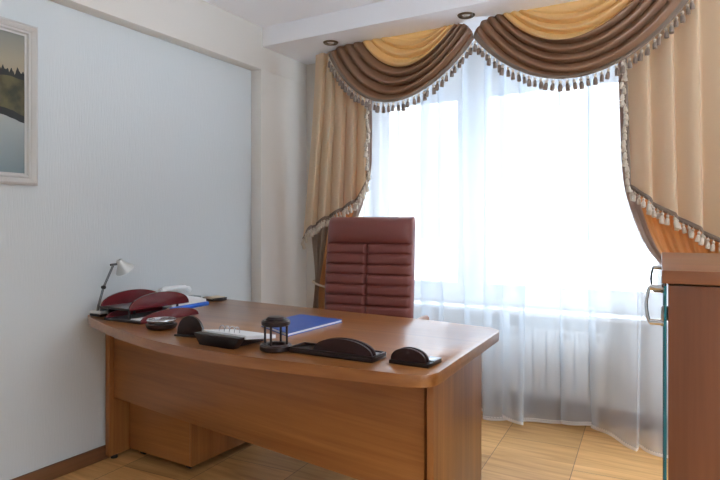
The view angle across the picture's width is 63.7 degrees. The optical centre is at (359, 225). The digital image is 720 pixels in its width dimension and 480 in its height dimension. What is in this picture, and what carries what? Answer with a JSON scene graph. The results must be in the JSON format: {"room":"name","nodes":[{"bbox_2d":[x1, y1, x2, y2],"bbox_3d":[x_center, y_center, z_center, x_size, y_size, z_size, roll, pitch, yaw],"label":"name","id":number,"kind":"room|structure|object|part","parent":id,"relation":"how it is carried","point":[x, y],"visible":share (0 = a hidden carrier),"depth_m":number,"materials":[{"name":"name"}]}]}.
{"room":"office","nodes":[
{"label":"office","id":0,"kind":"room"},
{"bbox_2d":[0,0,250,479],"bbox_3d":[-1.692,-0.075,2.433,0.120,2.530,5.500,0,0,30],"label":"wall","id":1,"kind":"structure","parent":0,"point":[144,140],"depth_m":2.93,"materials":[{"name":"white paint"}]},
{"bbox_2d":[0,16,37,185],"bbox_3d":[-1.714,-0.544,2.241,0.032,0.721,0.944,0,0,30],"label":"framed picture","id":2,"kind":"object","parent":1,"relation":"attached to","point":[18,40],"visible":1,"depth_m":2.58,"materials":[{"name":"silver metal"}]},
{"bbox_2d":[11,445,129,479],"bbox_3d":[-1.876,1.155,1.982,0.016,0.070,4.535,0,0,30],"label":"baseboard","id":3,"kind":"structure","parent":1,"relation":"attached to","point":[53,471],"depth_m":2.78,"materials":[{"name":"brown wood"}]},
{"bbox_2d":[49,0,306,84],"bbox_3d":[-1.712,-1.198,2.190,0.090,0.285,5.060,0,0,30],"label":"ceiling beam","id":4,"kind":"structure","parent":1,"relation":"attached to","point":[200,26],"depth_m":3.43,"materials":[{"name":"white paint"}]},
{"bbox_2d":[251,69,306,306],"bbox_3d":[-0.571,0.067,4.149,0.090,2.247,0.525,0,0,30],"label":"column","id":5,"kind":"structure","parent":1,"relation":"attached to","point":[278,103],"depth_m":4.05,"materials":[{"name":"white paint"}]},
{"bbox_2d":[323,40,337,45],"bbox_3d":[-0.193,-1.206,3.822,0.100,0.010,0.100,0,0,30],"label":"recessed light","id":6,"kind":"object","parent":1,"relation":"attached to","point":[330,43],"visible":1,"depth_m":3.81,"materials":[{"name":"brown metal"}]},
{"bbox_2d":[301,51,370,248],"bbox_3d":[-0.175,-0.514,3.955,0.574,1.362,0.096,0,0,30],"label":"drape","id":7,"kind":"object","parent":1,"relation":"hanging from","point":[339,172],"visible":0.87,"depth_m":3.96,"materials":[{"name":"beige fabric"}]},
{"bbox_2d":[311,99,371,308],"bbox_3d":[-0.125,-0.013,4.007,0.505,2.365,0.098,0,0,26],"label":"drape","id":8,"kind":"object","parent":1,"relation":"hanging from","point":[320,240],"visible":0.17,"depth_m":4.07,"materials":[{"name":"beige fabric"}]},
{"bbox_3d":[-0.121,-0.013,3.991,0.376,2.365,0.042,0,0,30],"label":"panel","id":9,"kind":"part","parent":8,"relation":"part of","materials":[{"name":"brown fabric"}]},
{"bbox_2d":[328,23,473,112],"bbox_3d":[0.206,-0.962,3.644,1.032,0.496,0.115,0,0,30],"label":"swag","id":10,"kind":"object","parent":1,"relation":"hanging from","point":[393,69],"visible":1,"depth_m":3.61,"materials":[{"name":"brown satin fabric"},{"name":"gold satin fabric"}]},
{"bbox_3d":[0.277,-1.101,3.613,0.638,0.219,0.089,0,0,30],"label":"panel","id":11,"kind":"part","parent":10,"relation":"part of","materials":[{"name":"yellow fabric"}]},
{"bbox_2d":[263,0,577,64],"bbox_3d":[1.388,-1.275,3.143,4.312,0.130,0.730,0,0,30],"label":"ceiling","id":12,"kind":"structure","parent":1,"relation":"attached to","point":[301,40],"depth_m":3.53,"materials":[{"name":"white paint"}]},
{"bbox_2d":[364,31,667,457],"bbox_3d":[0.865,-0.012,3.521,1.931,2.396,0.326,0,0,30],"label":"sheer curtain","id":13,"kind":"object","parent":12,"relation":"hanging from","point":[526,230],"visible":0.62,"depth_m":3.43,"materials":[{"name":"white fabric"}]},
{"bbox_2d":[457,12,474,18],"bbox_3d":[0.608,-1.206,3.326,0.100,0.010,0.100,0,0,30],"label":"recessed light","id":14,"kind":"object","parent":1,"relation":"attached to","point":[472,14],"visible":1,"depth_m":3.32,"materials":[{"name":"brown metal"}]},
{"bbox_2d":[473,0,694,91],"bbox_3d":[1.127,-0.963,3.079,1.130,0.495,0.122,0,0,30],"label":"swag","id":15,"kind":"object","parent":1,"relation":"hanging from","point":[579,38],"visible":1,"depth_m":3.06,"materials":[{"name":"brown fabric"}]},
{"bbox_3d":[1.110,-1.098,3.095,0.722,0.224,0.091,0,0,30],"label":"panel","id":16,"kind":"part","parent":15,"relation":"part of","materials":[{"name":"yellow fabric"}]},
{"bbox_2d":[618,61,718,264],"bbox_3d":[1.699,-0.013,2.923,0.754,2.365,0.098,0,0,28],"label":"drape","id":17,"kind":"object","parent":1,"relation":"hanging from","point":[658,238],"visible":0.24,"depth_m":3.02,"materials":[{"name":"orange fabric"}]},
{"bbox_3d":[1.730,-0.013,2.913,0.690,2.365,0.039,0,0,30],"label":"panel","id":18,"kind":"part","parent":17,"relation":"part of","materials":[{"name":"orange fabric"}]},
{"bbox_2d":[619,0,719,252],"bbox_3d":[1.672,-0.463,2.868,0.726,1.465,0.102,0,0,30],"label":"drape","id":19,"kind":"object","parent":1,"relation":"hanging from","point":[670,98],"visible":0.87,"depth_m":2.92,"materials":[{"name":"beige fabric"}]},
{"bbox_2d":[203,0,384,27],"bbox_3d":[0.235,-1.390,1.252,4.600,0.100,5.600,0,0,30],"label":"ceiling","id":20,"kind":"structure","parent":0,"point":[263,13],"depth_m":3.57,"materials":[{"name":"white paint"}]},
{"bbox_2d":[306,63,363,307],"bbox_3d":[1.534,-0.075,3.481,4.400,2.530,0.440,0,0,30],"label":"wall","id":21,"kind":"structure","parent":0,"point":[310,67],"depth_m":4.34,"materials":[{"name":"white paint"}]},
{"bbox_2d":[53,411,667,479],"bbox_3d":[0.235,1.220,1.252,4.600,0.060,5.600,0,0,30],"label":"floor","id":22,"kind":"structure","parent":0,"point":[509,450],"depth_m":2.91,"materials":[{"name":"brown wood"}]},
{"bbox_2d":[130,403,244,468],"bbox_3d":[-0.860,0.910,3.127,0.454,0.560,0.547,0,0,31],"label":"drawer pedestal","id":23,"kind":"object","parent":22,"relation":"on","point":[154,433],"visible":0.34,"depth_m":2.88,"materials":[{"name":"brown wood"}]},
{"bbox_2d":[88,299,498,479],"bbox_3d":[-0.381,0.815,2.609,1.937,0.750,1.134,0,0,30],"label":"executive desk","id":24,"kind":"object","parent":22,"relation":"on","point":[381,419],"visible":0.88,"depth_m":2.20,"materials":[{"name":"brown wood"}]},
{"bbox_2d":[90,259,133,316],"bbox_3d":[-1.229,0.302,2.898,0.100,0.275,0.205,0,0,30],"label":"desk lamp","id":25,"kind":"object","parent":24,"relation":"on","point":[123,267],"visible":0.71,"depth_m":2.89,"materials":[{"name":"silver metal"}]},
{"bbox_3d":[-1.254,0.419,2.872,0.080,0.016,0.136,0,0,30],"label":"plate","id":26,"kind":"part","parent":25,"relation":"part of","materials":[{"name":"silver metal"}]},
{"bbox_3d":[-1.270,0.359,2.835,0.015,0.111,0.040,0,0,30],"label":"arm","id":27,"kind":"part","parent":25,"relation":"part of","materials":[{"name":"grey metal"}]},
{"bbox_3d":[-1.241,0.243,2.885,0.015,0.115,0.080,0,0,30],"label":"arm","id":28,"kind":"part","parent":25,"relation":"part of","materials":[{"name":"grey metal"}]},
{"bbox_3d":[-1.196,0.208,2.951,0.084,0.087,0.092,0,0,-27],"label":"lamp shade","id":29,"kind":"part","parent":25,"relation":"part of","materials":[{"name":"silver metal"}]},
{"bbox_3d":[-1.117,0.825,3.232,0.034,0.691,0.660,0,0,30],"label":"panel","id":30,"kind":"part","parent":24,"relation":"part of","materials":[{"name":"brown wood"}]},
{"bbox_2d":[100,289,198,323],"bbox_3d":[-1.020,0.380,2.832,0.312,0.120,0.384,0,0,30],"label":"tray","id":31,"kind":"object","parent":24,"relation":"on","point":[123,306],"visible":0.99,"depth_m":2.80,"materials":[{"name":"red"}]},
{"bbox_3d":[-0.942,0.429,2.772,0.085,0.004,0.302,0,0,30],"label":"sheaf","id":32,"kind":"object","parent":31,"relation":"in","visible":0},
{"bbox_2d":[167,301,208,308],"bbox_3d":[-0.867,0.407,2.925,0.023,0.027,0.269,0,0,30],"label":"folder","id":33,"kind":"object","parent":32,"relation":"on","point":[200,304],"visible":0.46,"depth_m":2.95,"materials":[{"name":"blue plastic"}]},
{"bbox_2d":[145,317,177,330],"bbox_3d":[-0.851,0.418,2.486,0.131,0.042,0.131,0,0,30],"label":"ashtray","id":34,"kind":"object","parent":24,"relation":"on","point":[168,324],"visible":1,"depth_m":2.45,"materials":[{"name":"black paint"}]},
{"bbox_2d":[158,285,205,307],"bbox_3d":[-1.000,0.387,3.233,0.160,0.104,0.230,0,0,36],"label":"telephone","id":35,"kind":"object","parent":24,"relation":"on","point":[192,299],"visible":0.44,"depth_m":3.22,"materials":[{"name":"white plastic"}]},
{"bbox_2d":[174,316,203,337],"bbox_3d":[-0.671,0.399,2.314,0.132,0.082,0.048,0,0,20],"label":"card holder","id":36,"kind":"object","parent":24,"relation":"on","point":[188,325],"visible":0.81,"depth_m":2.30,"materials":[{"name":"black paint"}]},
{"bbox_2d":[203,295,226,301],"bbox_3d":[-0.860,0.428,3.435,0.100,0.022,0.100,0,0,38],"label":"box","id":37,"kind":"object","parent":24,"relation":"on","point":[216,297],"visible":0.87,"depth_m":3.40,"materials":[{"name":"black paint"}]},
{"bbox_2d":[194,325,275,349],"bbox_3d":[-0.470,0.407,2.186,0.231,0.066,0.195,0,0,32],"label":"desk calendar","id":38,"kind":"object","parent":24,"relation":"on","point":[229,338],"visible":1,"depth_m":2.12,"materials":[{"name":"white paper"}]},
{"bbox_3d":[-0.519,0.677,2.407,1.841,0.396,0.022,0,0,38],"label":"modesty panel","id":39,"kind":"part","parent":24,"relation":"part of","materials":[{"name":"brown wood"}]},
{"bbox_2d":[260,315,291,352],"bbox_3d":[-0.298,0.380,2.058,0.114,0.120,0.114,0,0,30],"label":"stand","id":40,"kind":"object","parent":24,"relation":"on","point":[271,346],"visible":0.98,"depth_m":2.03,"materials":[{"name":"black paint"}]},
{"bbox_3d":[-0.339,0.384,2.070,0.008,0.076,0.008,0,0,30],"label":"post","id":41,"kind":"part","parent":40,"relation":"part of","materials":[{"name":"black paint"}]},
{"bbox_3d":[-0.310,0.384,2.018,0.008,0.076,0.008,0,0,30],"label":"post","id":42,"kind":"part","parent":40,"relation":"part of","materials":[{"name":"black paint"}]},
{"bbox_3d":[-0.287,0.384,2.099,0.008,0.076,0.008,0,0,30],"label":"post","id":43,"kind":"part","parent":40,"relation":"part of","materials":[{"name":"black paint"}]},
{"bbox_3d":[-0.258,0.384,2.047,0.008,0.076,0.008,0,0,30],"label":"post","id":44,"kind":"part","parent":40,"relation":"part of","materials":[{"name":"black paint"}]},
{"bbox_2d":[261,314,341,336],"bbox_3d":[-0.286,0.432,2.551,0.260,0.014,0.430,0,0,30],"label":"folder","id":45,"kind":"object","parent":24,"relation":"on","point":[300,323],"visible":0.68,"depth_m":2.53,"materials":[{"name":"blue plastic"}]},
{"bbox_2d":[289,337,385,362],"bbox_3d":[-0.080,0.407,1.980,0.332,0.064,0.100,0,0,30],"label":"tray","id":46,"kind":"object","parent":24,"relation":"on","point":[344,348],"visible":1,"depth_m":1.92,"materials":[{"name":"black paint"}]},
{"bbox_2d":[389,347,441,368],"bbox_3d":[0.178,0.412,1.864,0.140,0.054,0.104,0,0,31],"label":"card stand","id":47,"kind":"object","parent":24,"relation":"on","point":[408,356],"visible":1,"depth_m":1.82,"materials":[{"name":"brown leather"}]},
{"bbox_3d":[0.152,0.406,1.830,0.122,0.041,0.008,0,0,31],"label":"half round plate","id":48,"kind":"part","parent":47,"relation":"part of","materials":[{"name":"black leather"}]},
{"bbox_3d":[0.163,0.406,1.847,0.122,0.041,0.008,0,0,31],"label":"half round plate","id":49,"kind":"part","parent":47,"relation":"part of","materials":[{"name":"black leather"}]},
{"bbox_3d":[0.366,0.833,2.155,0.022,0.707,0.751,0,0,23],"label":"panel","id":50,"kind":"part","parent":24,"relation":"part of","materials":[{"name":"brown wood"}]},
{"bbox_2d":[325,217,428,319],"bbox_3d":[-0.015,0.569,3.173,0.691,1.243,0.569,0,0,22],"label":"armchair","id":51,"kind":"object","parent":22,"relation":"on","point":[370,261],"visible":0.62,"depth_m":3.27,"materials":[{"name":"red leather"}]},
{"bbox_3d":[0.267,0.624,3.038,0.083,0.256,0.514,0,0,28],"label":"armrest","id":52,"kind":"part","parent":51,"relation":"part of","materials":[{"name":"brown wood"}]},
{"bbox_2d":[644,252,719,479],"bbox_3d":[1.088,0.645,1.669,0.466,1.090,1.006,0,0,27],"label":"base cabinet","id":53,"kind":"object","parent":22,"relation":"on","point":[692,312],"visible":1,"depth_m":1.29,"materials":[{"name":"laminate"}]},
{"bbox_3d":[0.718,0.192,1.414,0.044,0.102,0.018,0,0,27],"label":"handle","id":54,"kind":"part","parent":53,"relation":"part of","materials":[{"name":"silver metal"}]},
{"bbox_3d":[1.077,0.192,2.106,0.044,0.102,0.018,0,0,27],"label":"handle","id":55,"kind":"part","parent":53,"relation":"part of","materials":[{"name":"silver metal"}]},
{"bbox_3d":[0.804,0.648,1.530,0.006,1.024,0.482,0,0,27],"label":"glass door","id":56,"kind":"part","parent":53,"relation":"part of","materials":[{"name":"teal"}]},
{"bbox_3d":[1.336,0.662,2.086,0.402,1.056,0.022,0,0,27],"label":"panel","id":57,"kind":"part","parent":53,"relation":"part of","materials":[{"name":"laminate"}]},
{"bbox_3d":[0.885,0.662,1.227,0.411,1.056,0.022,0,0,27],"label":"panel","id":58,"kind":"part","parent":53,"relation":"part of","materials":[{"name":"laminate"}]}
]}

